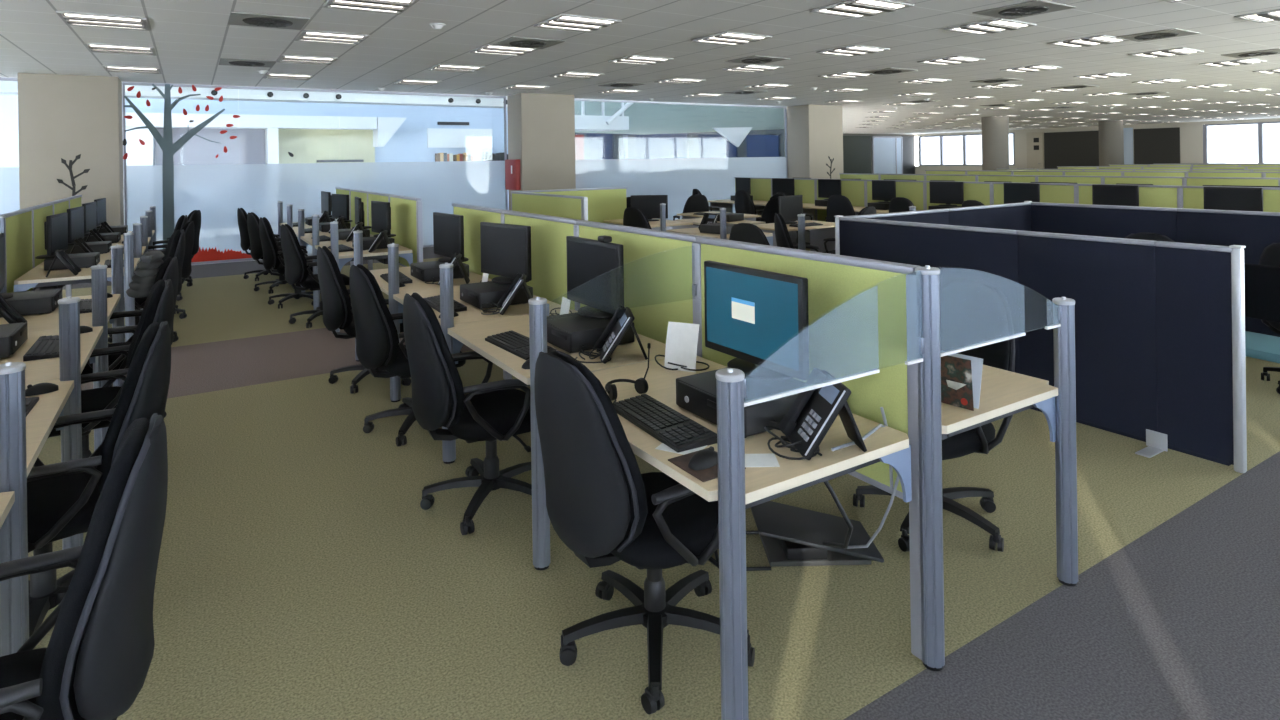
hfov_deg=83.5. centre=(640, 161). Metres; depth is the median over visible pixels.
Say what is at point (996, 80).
ceiling vent
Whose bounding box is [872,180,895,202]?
monitor
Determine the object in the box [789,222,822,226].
keyboard
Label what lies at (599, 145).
window
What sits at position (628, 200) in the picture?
chair
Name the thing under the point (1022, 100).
recessed light
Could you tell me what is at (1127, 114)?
recessed light
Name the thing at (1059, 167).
screen
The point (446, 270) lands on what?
post
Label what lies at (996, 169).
screen
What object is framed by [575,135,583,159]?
banner
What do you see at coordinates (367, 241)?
desktop computer
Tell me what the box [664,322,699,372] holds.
paper sheet
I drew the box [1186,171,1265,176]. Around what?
screen
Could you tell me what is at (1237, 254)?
post
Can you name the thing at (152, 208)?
post
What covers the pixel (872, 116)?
recessed light
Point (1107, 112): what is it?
recessed light
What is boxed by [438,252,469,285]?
desk phone
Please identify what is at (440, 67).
recessed light
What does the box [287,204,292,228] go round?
post
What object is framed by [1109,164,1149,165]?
screen
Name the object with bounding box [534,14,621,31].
recessed light
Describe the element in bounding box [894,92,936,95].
recessed light
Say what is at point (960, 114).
recessed light
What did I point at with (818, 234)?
office desk
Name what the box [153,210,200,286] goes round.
chair
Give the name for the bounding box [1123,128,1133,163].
wall panel
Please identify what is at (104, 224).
desk phone
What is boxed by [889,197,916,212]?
chair
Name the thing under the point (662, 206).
post
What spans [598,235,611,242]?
webcam
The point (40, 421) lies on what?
office desk
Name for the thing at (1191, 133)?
wall
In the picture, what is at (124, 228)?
desktop computer
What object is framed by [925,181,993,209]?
screen
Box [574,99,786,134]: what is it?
wall
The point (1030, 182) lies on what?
monitor
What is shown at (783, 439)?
cable tangle
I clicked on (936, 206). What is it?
desktop computer
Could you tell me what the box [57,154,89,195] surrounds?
decal
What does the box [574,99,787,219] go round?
glass partition
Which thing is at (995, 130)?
column
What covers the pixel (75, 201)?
screen
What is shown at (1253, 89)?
recessed light
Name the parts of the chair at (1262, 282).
backrest, seat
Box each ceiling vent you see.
[219,58,275,67]
[228,11,308,29]
[493,36,564,48]
[598,82,644,86]
[725,55,789,64]
[725,90,766,93]
[859,68,917,74]
[906,100,936,102]
[970,78,1022,82]
[972,0,1075,18]
[980,104,1014,105]
[1047,106,1071,108]
[1051,84,1096,88]
[1116,28,1199,41]
[1127,92,1167,94]
[1222,48,1279,57]
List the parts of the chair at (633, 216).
backrest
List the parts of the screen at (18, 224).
rail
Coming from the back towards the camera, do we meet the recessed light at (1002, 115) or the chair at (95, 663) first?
the recessed light at (1002, 115)
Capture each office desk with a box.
[0,293,120,331]
[0,325,102,382]
[0,491,14,528]
[14,258,139,291]
[25,379,73,476]
[41,246,145,263]
[112,237,150,245]
[280,222,311,228]
[293,227,351,236]
[300,234,373,248]
[315,242,412,271]
[369,267,491,294]
[393,286,560,325]
[448,309,665,384]
[592,356,911,508]
[604,219,692,230]
[666,228,772,245]
[675,218,765,225]
[677,211,760,227]
[708,199,767,212]
[754,202,808,234]
[755,220,834,251]
[790,204,859,242]
[853,207,918,214]
[941,365,1057,441]
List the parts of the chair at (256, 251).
backrest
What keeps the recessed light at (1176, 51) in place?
in the ceiling
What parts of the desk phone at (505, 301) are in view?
trim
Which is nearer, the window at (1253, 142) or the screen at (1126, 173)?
the screen at (1126, 173)
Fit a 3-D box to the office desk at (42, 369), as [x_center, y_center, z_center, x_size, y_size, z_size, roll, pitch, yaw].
[-2.997,1.010,3.305,0.755,0.205,1.180,-1,0,-32]
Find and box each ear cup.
[608,384,616,400]
[634,378,647,393]
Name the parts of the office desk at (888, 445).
under frame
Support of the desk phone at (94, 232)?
on the office desk at (149, 238)
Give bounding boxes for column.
[18,73,123,232]
[507,93,575,209]
[784,104,842,178]
[981,116,1008,169]
[1098,120,1123,165]
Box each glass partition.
[122,82,507,264]
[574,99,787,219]
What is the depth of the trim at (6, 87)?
13.54 m
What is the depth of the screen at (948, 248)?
4.93 m
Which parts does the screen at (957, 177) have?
rail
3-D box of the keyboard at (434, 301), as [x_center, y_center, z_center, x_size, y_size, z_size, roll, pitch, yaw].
[-1.200,0.864,4.367,0.150,0.030,0.450,-1,0,-31]
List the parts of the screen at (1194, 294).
rail, rail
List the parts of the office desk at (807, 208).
leg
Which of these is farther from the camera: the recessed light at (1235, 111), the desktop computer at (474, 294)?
the recessed light at (1235, 111)
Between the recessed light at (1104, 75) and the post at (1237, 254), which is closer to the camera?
the post at (1237, 254)
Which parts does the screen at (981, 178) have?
rail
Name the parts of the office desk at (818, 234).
leg, leg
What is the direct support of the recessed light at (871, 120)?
in the ceiling
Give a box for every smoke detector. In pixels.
[257,70,268,73]
[429,23,444,29]
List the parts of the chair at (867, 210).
seat, armrest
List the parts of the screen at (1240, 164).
rail, panel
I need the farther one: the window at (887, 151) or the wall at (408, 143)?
the window at (887, 151)
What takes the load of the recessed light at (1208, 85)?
in the ceiling
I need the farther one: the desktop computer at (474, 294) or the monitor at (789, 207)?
the monitor at (789, 207)
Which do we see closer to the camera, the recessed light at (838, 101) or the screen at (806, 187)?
the screen at (806, 187)
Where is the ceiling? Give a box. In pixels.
[0,0,1279,133]
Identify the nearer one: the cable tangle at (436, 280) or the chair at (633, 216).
the cable tangle at (436, 280)
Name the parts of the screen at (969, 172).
rail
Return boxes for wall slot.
[437,122,468,124]
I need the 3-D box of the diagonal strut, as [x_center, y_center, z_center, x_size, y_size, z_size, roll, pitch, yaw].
[-0.401,-1.761,22.452,1.585,1.261,0.140,-1,0,-32]
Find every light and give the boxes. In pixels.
[56,11,148,30]
[83,43,156,55]
[102,65,161,73]
[263,73,314,79]
[277,54,337,64]
[295,30,369,44]
[323,0,418,13]
[393,79,441,85]
[427,64,484,72]
[470,44,538,55]
[503,84,548,89]
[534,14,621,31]
[550,71,604,78]
[598,89,642,93]
[608,55,672,64]
[654,78,705,83]
[682,93,723,96]
[692,31,771,45]
[722,64,782,71]
[745,83,792,88]
[755,96,795,99]
[810,0,913,18]
[816,45,889,55]
[818,72,874,78]
[821,88,867,92]
[825,100,860,102]
[863,120,886,121]
[865,116,892,117]
[869,111,898,112]
[883,102,918,105]
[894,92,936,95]
[899,78,951,83]
[905,117,931,118]
[913,112,938,113]
[917,56,984,64]
[935,105,967,107]
[942,118,964,119]
[944,18,1036,34]
[953,96,992,99]
[958,114,982,115]
[972,84,1021,88]
[981,107,1010,109]
[991,115,1018,116]
[1000,65,1062,72]
[1005,99,1041,101]
[1009,120,1030,121]
[1021,109,1052,110]
[1025,116,1047,117]
[1032,89,1077,92]
[1047,35,1129,47]
[1050,102,1087,104]
[1059,111,1088,112]
[1073,72,1130,78]
[1083,92,1126,95]
[1092,104,1124,106]
[1092,112,1117,113]
[1127,114,1150,115]
[1128,47,1203,57]
[1129,106,1158,108]
[1130,95,1169,98]
[1132,78,1185,83]
[1152,115,1177,116]
[1160,108,1192,109]
[1161,0,1186,2]
[1167,98,1206,101]
[1176,116,1202,117]
[1182,84,1231,88]
[1190,110,1220,111]
[1198,58,1266,66]
[1203,101,1238,103]
[1217,111,1242,112]
[1225,88,1270,91]
[1233,103,1268,105]
[1234,9,1279,22]
[1245,113,1269,114]
[1253,69,1279,73]
[1260,93,1279,95]
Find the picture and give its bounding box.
[946,380,965,389]
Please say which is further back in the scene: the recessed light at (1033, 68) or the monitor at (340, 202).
the recessed light at (1033, 68)
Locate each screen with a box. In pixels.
[0,208,32,292]
[28,202,53,290]
[52,198,69,214]
[66,195,81,296]
[335,187,353,266]
[350,189,372,269]
[367,191,389,234]
[389,194,422,266]
[452,203,511,379]
[502,210,579,310]
[511,187,627,223]
[511,191,582,219]
[576,220,701,356]
[696,237,921,659]
[734,177,772,200]
[790,178,816,220]
[815,179,866,221]
[839,173,880,179]
[839,217,1019,372]
[843,208,948,224]
[865,180,926,213]
[879,174,925,180]
[925,170,966,174]
[925,174,977,181]
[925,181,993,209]
[945,202,1030,230]
[966,170,1013,174]
[977,175,1037,182]
[991,182,1078,204]
[996,169,1038,170]
[1012,170,1064,174]
[1017,230,1157,441]
[1031,202,1176,241]
[1037,175,1104,183]
[1038,169,1084,170]
[1057,166,1098,168]
[1064,171,1123,175]
[1076,184,1182,207]
[1083,169,1134,170]
[1098,166,1143,168]
[1103,176,1186,185]
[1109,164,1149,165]
[1123,171,1187,176]
[1134,169,1191,170]
[1142,166,1192,168]
[1149,164,1192,165]
[1155,241,1233,465]
[1176,208,1279,336]
[1180,186,1279,211]
[1184,177,1279,185]
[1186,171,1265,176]
[1191,166,1247,168]
[1191,169,1252,171]
[1192,164,1240,165]
[1193,163,1234,163]
[1235,163,1279,163]
[1240,164,1279,165]
[1246,166,1279,168]
[1252,169,1279,171]
[1264,172,1279,177]
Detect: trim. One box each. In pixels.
[0,77,506,107]
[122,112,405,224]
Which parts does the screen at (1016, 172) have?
rail, panel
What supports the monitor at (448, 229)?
on the desktop computer at (423, 271)
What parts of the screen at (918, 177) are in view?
rail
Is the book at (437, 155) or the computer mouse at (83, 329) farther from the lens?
the book at (437, 155)
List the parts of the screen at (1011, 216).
rail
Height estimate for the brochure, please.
0.182 m
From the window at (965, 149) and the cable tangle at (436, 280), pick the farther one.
the window at (965, 149)
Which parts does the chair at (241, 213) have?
backrest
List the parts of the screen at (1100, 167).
rail, panel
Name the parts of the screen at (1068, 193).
rail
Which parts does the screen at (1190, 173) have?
rail, panel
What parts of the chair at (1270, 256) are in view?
seat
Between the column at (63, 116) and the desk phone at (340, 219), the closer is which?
the desk phone at (340, 219)
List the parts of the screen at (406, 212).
rail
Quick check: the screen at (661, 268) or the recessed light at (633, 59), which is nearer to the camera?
the screen at (661, 268)
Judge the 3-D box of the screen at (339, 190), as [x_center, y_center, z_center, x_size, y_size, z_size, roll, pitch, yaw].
[-4.429,1.019,10.734,0.050,1.243,1.221,-1,0,-32]
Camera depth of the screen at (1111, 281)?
4.11 m
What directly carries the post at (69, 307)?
on the floor
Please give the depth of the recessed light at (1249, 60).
10.73 m
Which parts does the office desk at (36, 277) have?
under frame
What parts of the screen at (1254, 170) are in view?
rail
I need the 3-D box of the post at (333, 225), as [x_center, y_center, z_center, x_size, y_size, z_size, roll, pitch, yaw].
[-2.899,1.097,6.806,0.074,1.065,0.074,-1,0,-37]
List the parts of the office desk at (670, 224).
leg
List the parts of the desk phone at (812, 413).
trim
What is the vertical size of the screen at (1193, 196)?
1.196 m
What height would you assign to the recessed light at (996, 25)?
0.028 m
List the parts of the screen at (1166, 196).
rail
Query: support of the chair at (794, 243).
on the floor
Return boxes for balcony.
[575,101,628,130]
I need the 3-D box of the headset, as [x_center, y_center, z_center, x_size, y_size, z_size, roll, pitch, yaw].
[-0.064,0.781,2.635,0.150,0.166,0.314,-1,0,26]
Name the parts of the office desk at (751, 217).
leg, leg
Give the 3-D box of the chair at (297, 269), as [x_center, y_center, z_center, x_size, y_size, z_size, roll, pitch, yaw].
[-3.299,1.128,7.317,0.660,1.013,0.654,-1,0,-17]
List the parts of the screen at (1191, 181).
rail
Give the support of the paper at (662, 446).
on the office desk at (888, 445)
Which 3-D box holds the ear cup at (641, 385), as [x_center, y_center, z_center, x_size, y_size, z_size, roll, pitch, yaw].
[0.002,0.834,2.666,0.018,0.058,0.058,-1,0,-45]
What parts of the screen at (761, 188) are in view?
rail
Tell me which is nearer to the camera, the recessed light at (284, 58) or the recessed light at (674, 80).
the recessed light at (284, 58)
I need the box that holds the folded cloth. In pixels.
[126,250,164,297]
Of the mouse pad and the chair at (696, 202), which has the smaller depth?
the mouse pad
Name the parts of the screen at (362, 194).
rail, panel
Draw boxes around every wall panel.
[155,128,264,164]
[278,129,374,163]
[843,136,870,173]
[902,136,914,173]
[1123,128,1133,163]
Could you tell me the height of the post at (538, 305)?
1.065 m
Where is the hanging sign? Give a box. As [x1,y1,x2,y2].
[713,127,751,146]
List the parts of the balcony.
railing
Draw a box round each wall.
[0,94,508,209]
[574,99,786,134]
[575,129,783,159]
[843,134,914,173]
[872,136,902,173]
[915,118,1279,173]
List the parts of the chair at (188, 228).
backrest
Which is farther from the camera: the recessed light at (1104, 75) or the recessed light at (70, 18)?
the recessed light at (1104, 75)
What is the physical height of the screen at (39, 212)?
1.243 m
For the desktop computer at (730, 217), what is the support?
on the office desk at (696, 221)
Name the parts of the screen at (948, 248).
rail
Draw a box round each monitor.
[0,233,12,298]
[35,212,68,258]
[67,206,83,245]
[82,202,96,235]
[94,198,105,227]
[321,191,331,216]
[332,194,352,221]
[352,197,371,228]
[371,201,395,236]
[433,212,468,262]
[480,222,531,283]
[566,236,623,317]
[631,195,667,220]
[704,261,808,380]
[735,177,750,193]
[772,178,794,195]
[778,195,802,223]
[818,179,840,199]
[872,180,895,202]
[929,181,963,205]
[1004,183,1039,203]
[1030,182,1068,182]
[1092,184,1138,205]
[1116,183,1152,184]
[1203,187,1262,211]
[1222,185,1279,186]
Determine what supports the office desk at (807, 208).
on the floor
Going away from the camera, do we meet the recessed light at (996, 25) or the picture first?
the picture
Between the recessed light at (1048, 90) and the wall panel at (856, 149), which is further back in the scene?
the wall panel at (856, 149)
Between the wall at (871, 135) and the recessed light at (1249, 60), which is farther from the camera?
the wall at (871, 135)
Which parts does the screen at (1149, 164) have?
rail, panel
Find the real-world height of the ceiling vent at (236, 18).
0.025 m
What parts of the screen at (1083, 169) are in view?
rail, panel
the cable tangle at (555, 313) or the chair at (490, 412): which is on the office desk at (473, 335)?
the cable tangle at (555, 313)
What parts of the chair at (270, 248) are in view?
backrest, armrest, seat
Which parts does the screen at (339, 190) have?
rail, panel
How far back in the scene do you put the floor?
2.69 m
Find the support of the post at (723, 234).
on the floor
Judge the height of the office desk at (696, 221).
0.205 m
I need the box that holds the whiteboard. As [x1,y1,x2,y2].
[427,128,492,147]
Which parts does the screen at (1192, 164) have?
panel, rail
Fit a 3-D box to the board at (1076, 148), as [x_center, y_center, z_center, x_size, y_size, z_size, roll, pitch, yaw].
[22.049,-0.542,36.228,0.050,1.950,3.300,-1,0,-32]
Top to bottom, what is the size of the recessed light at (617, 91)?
0.028 m
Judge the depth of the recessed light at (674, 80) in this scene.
12.09 m
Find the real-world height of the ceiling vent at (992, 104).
0.025 m
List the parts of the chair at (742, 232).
backrest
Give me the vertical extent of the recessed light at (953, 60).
0.028 m
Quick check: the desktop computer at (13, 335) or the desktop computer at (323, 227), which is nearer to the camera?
the desktop computer at (13, 335)
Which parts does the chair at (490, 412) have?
backrest, armrest, seat, armrest, lever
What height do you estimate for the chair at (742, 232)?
1.011 m
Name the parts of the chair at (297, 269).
backrest, armrest, seat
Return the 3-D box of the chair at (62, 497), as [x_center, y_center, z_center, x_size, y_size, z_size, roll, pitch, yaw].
[-2.065,1.118,2.522,0.705,1.011,0.643,-1,0,-30]
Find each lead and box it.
[823,481,852,548]
[831,407,898,548]
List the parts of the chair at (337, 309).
backrest, seat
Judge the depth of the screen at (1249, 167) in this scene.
18.13 m
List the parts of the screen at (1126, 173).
rail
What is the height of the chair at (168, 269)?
1.011 m
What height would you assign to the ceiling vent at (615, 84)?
0.025 m
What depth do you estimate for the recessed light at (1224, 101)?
19.47 m
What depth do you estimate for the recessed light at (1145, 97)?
17.20 m
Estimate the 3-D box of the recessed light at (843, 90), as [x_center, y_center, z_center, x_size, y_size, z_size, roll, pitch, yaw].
[4.069,-1.413,14.332,0.630,0.028,0.630,-1,0,-32]
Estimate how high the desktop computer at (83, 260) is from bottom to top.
0.100 m
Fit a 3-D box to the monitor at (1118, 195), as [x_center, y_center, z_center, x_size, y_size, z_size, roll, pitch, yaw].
[5.922,0.474,8.925,0.220,0.368,0.530,-1,0,-30]
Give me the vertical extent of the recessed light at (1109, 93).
0.028 m
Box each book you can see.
[435,153,439,161]
[440,153,443,161]
[449,153,452,160]
[483,152,487,160]
[490,153,494,160]
[501,152,504,160]
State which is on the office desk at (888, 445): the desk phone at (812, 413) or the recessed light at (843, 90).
the desk phone at (812, 413)
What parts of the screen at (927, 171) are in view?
rail, panel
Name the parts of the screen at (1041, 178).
rail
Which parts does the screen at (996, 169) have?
rail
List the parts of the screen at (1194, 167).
rail, panel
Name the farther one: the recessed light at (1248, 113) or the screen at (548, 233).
the recessed light at (1248, 113)
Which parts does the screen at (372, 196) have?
rail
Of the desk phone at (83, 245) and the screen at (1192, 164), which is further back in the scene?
the screen at (1192, 164)
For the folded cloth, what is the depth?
4.45 m
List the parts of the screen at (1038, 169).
rail, panel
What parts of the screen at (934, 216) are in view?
rail, panel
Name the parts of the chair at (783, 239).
backrest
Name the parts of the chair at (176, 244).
seat, armrest, backrest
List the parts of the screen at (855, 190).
rail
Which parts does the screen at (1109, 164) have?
rail, panel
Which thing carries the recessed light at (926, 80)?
in the ceiling
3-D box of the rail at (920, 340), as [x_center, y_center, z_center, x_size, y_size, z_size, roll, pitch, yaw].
[0.565,0.485,2.042,0.748,0.284,0.020,-1,0,-32]
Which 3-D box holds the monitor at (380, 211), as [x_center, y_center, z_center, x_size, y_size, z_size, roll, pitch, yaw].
[-2.703,0.604,7.570,0.220,0.368,0.530,-1,0,-38]
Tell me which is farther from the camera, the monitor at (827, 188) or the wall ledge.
the wall ledge
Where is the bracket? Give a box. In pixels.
[1135,429,1167,457]
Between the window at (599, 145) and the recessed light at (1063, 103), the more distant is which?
the window at (599, 145)
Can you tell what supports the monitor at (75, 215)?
on the desktop computer at (102, 247)
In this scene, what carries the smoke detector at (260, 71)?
attached to the ceiling
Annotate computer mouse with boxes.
[25,383,58,396]
[80,326,92,333]
[522,359,529,368]
[688,446,717,469]
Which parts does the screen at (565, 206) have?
rail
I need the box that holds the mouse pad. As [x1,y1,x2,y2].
[668,448,745,481]
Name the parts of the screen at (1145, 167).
rail, panel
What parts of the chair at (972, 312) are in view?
seat, backrest, armrest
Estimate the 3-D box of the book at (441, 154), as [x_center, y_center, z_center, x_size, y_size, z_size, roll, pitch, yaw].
[-6.181,-0.118,22.203,0.104,0.295,0.220,-1,0,-32]
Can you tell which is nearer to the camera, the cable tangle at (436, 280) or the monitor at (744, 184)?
the cable tangle at (436, 280)
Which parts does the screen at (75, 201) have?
rail, panel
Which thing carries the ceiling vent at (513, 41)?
in the ceiling
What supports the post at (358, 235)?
on the floor
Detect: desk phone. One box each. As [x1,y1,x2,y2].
[0,294,26,323]
[46,250,80,277]
[70,237,93,253]
[86,228,105,241]
[98,221,114,232]
[319,211,330,222]
[328,215,346,232]
[346,222,366,241]
[368,229,390,252]
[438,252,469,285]
[498,273,531,314]
[594,305,647,363]
[698,213,717,230]
[778,368,866,459]
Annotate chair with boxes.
[0,413,167,719]
[27,321,170,637]
[47,256,178,438]
[48,279,173,466]
[108,229,184,342]
[148,215,187,300]
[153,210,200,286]
[174,221,194,318]
[237,208,280,280]
[247,212,287,293]
[259,217,320,308]
[280,224,349,327]
[317,246,410,392]
[349,264,465,445]
[403,293,531,534]
[534,351,754,714]
[623,207,651,228]
[626,197,630,207]
[673,194,708,220]
[692,189,719,210]
[729,223,769,244]
[734,190,762,220]
[756,194,784,218]
[760,198,777,223]
[774,213,818,251]
[776,192,812,248]
[822,206,876,253]
[825,195,854,221]
[853,280,1014,551]
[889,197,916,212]
[961,200,983,206]
[1125,232,1174,241]
[1244,263,1279,362]
[1258,243,1279,393]
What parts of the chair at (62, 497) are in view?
seat, armrest, armrest, backrest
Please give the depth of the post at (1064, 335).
2.65 m
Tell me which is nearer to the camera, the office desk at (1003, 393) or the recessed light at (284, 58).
the office desk at (1003, 393)
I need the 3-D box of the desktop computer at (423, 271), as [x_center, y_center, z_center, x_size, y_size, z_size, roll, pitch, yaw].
[-1.535,0.832,5.466,0.354,0.100,0.382,-1,0,-32]
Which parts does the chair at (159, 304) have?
seat, armrest, armrest, backrest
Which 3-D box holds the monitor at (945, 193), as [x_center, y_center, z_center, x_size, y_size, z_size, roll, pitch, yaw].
[4.669,0.489,10.914,0.220,0.368,0.530,-1,0,-39]
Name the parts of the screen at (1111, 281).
rail, rail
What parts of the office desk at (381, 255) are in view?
under frame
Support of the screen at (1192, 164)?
on the floor
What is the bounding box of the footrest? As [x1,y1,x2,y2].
[714,501,883,570]
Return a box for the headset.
[605,343,650,401]
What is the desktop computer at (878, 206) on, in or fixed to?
on the office desk at (857, 209)
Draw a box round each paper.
[655,443,705,454]
[745,453,779,466]
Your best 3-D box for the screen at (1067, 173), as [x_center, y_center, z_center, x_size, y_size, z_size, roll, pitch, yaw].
[9.769,0.812,15.471,0.050,1.220,1.221,-1,0,-32]
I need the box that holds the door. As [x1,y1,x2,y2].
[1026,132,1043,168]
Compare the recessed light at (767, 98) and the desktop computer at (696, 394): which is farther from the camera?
the recessed light at (767, 98)
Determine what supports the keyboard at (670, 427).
on the office desk at (888, 445)
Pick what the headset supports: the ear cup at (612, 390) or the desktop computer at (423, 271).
the ear cup at (612, 390)
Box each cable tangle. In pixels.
[425,277,439,284]
[480,302,501,314]
[549,308,571,315]
[575,344,611,362]
[654,355,709,370]
[764,420,821,459]
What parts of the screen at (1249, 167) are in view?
rail, panel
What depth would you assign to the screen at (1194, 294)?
3.72 m
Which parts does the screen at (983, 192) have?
rail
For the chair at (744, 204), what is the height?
1.013 m
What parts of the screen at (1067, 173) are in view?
rail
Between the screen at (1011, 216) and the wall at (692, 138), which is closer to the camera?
the screen at (1011, 216)
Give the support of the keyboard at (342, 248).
on the office desk at (381, 255)
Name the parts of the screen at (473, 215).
panel, rail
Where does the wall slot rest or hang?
attached to the wall at (408, 143)
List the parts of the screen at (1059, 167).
rail, panel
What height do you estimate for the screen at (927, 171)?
1.220 m
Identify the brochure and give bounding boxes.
[940,350,982,410]
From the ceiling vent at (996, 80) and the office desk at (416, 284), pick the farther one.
the ceiling vent at (996, 80)
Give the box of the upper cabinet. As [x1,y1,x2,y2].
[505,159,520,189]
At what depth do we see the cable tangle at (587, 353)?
3.16 m
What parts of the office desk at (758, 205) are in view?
leg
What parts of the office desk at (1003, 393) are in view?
under frame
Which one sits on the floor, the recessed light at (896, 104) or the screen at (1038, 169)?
the screen at (1038, 169)
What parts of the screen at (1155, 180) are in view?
rail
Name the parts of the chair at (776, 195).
backrest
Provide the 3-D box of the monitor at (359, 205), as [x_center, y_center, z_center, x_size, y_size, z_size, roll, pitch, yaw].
[-3.330,0.611,8.566,0.220,0.368,0.530,-1,0,-26]
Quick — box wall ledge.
[317,160,363,162]
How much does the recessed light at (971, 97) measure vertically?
0.028 m
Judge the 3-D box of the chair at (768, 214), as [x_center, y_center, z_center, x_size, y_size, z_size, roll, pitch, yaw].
[1.826,1.046,10.418,0.705,1.011,0.643,-1,0,-44]
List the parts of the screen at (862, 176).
rail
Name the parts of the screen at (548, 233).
rail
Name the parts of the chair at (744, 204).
backrest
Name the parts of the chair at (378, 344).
backrest, armrest, seat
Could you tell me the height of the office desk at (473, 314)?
0.205 m
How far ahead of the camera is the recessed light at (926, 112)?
22.29 m
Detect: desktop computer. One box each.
[0,288,62,317]
[0,322,27,357]
[44,252,99,270]
[64,241,111,253]
[83,232,120,242]
[97,225,127,234]
[305,217,334,225]
[319,222,350,231]
[338,228,369,239]
[352,237,394,249]
[410,261,468,281]
[460,281,532,308]
[547,312,633,352]
[676,368,804,437]
[700,223,733,233]
[712,213,743,221]
[731,195,752,200]
[815,199,827,206]
[868,202,889,209]
[928,205,960,209]
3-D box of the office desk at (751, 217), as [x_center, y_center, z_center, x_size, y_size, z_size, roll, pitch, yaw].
[1.220,1.196,11.278,0.755,0.730,1.174,-1,0,-32]
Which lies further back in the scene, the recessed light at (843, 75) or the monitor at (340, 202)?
the recessed light at (843, 75)
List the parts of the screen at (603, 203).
rail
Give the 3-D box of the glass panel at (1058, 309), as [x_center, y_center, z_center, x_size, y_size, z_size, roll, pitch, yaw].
[1.242,0.474,2.469,0.748,0.284,0.020,-1,0,-32]
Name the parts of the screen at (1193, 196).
rail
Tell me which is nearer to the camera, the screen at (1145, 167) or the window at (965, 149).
the screen at (1145, 167)
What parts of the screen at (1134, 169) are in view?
panel, rail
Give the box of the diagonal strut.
[606,103,632,124]
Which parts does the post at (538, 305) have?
glass panel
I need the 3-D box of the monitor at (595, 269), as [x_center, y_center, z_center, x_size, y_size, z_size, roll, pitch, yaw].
[-0.201,0.575,3.599,0.220,0.368,0.530,-1,0,-33]
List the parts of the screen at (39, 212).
rail, panel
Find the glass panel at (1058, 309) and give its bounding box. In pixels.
[941,267,1061,356]
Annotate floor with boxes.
[28,247,1279,719]
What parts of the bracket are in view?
foot plate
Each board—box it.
[1044,131,1098,168]
[1134,127,1179,163]
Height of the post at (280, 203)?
1.065 m
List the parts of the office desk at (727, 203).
leg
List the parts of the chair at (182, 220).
backrest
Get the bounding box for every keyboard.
[23,335,58,361]
[25,397,38,415]
[80,299,91,313]
[104,259,123,267]
[305,228,311,232]
[311,235,330,241]
[328,244,353,251]
[380,272,411,283]
[423,295,466,312]
[485,330,556,359]
[613,394,716,452]
[693,212,711,214]
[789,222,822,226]
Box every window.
[0,77,19,214]
[587,133,778,159]
[918,132,1014,165]
[1203,121,1279,162]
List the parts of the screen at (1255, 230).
rail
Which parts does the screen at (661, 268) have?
rail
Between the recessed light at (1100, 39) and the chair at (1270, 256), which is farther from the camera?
the recessed light at (1100, 39)
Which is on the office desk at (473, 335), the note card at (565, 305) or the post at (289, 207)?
the note card at (565, 305)
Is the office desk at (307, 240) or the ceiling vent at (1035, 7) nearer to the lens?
the ceiling vent at (1035, 7)
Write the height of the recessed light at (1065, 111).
0.028 m
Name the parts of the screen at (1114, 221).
rail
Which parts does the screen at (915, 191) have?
rail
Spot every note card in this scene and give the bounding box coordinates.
[482,273,488,281]
[560,297,570,314]
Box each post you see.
[0,215,5,292]
[0,362,28,656]
[58,296,83,549]
[91,264,107,450]
[110,244,124,386]
[123,232,134,341]
[133,223,142,316]
[140,216,147,253]
[145,210,152,249]
[150,206,155,249]
[278,201,282,241]
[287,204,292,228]
[298,209,304,291]
[312,214,319,309]
[330,221,339,333]
[353,230,362,361]
[387,243,400,401]
[439,263,455,463]
[528,297,549,569]
[582,197,587,220]
[623,135,635,158]
[660,203,665,230]
[715,368,748,719]
[720,208,726,239]
[797,214,805,249]
[834,215,842,254]
[909,206,915,210]
[915,265,944,670]
[1052,297,1077,585]
[1229,245,1246,472]
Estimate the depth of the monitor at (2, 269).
4.32 m
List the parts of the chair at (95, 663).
armrest, seat, armrest, backrest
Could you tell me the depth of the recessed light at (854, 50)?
8.94 m
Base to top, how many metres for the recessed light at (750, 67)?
0.028 m
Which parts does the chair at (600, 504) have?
backrest, seat, armrest, lever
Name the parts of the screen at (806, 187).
rail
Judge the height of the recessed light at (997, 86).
0.028 m
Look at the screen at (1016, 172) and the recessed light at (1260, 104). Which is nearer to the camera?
the screen at (1016, 172)
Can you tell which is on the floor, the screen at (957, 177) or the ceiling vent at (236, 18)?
the screen at (957, 177)
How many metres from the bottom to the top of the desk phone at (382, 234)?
0.214 m
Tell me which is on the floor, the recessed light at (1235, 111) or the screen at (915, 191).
the screen at (915, 191)
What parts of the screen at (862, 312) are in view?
panel, rail, rail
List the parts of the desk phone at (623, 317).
trim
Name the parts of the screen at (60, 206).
rail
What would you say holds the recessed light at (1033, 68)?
in the ceiling
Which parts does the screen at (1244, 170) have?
panel, rail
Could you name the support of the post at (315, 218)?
on the floor
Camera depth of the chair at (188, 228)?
7.55 m
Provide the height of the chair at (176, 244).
1.013 m
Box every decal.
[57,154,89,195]
[123,84,293,248]
[191,247,251,261]
[826,156,834,178]
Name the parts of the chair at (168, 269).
seat, armrest, armrest, backrest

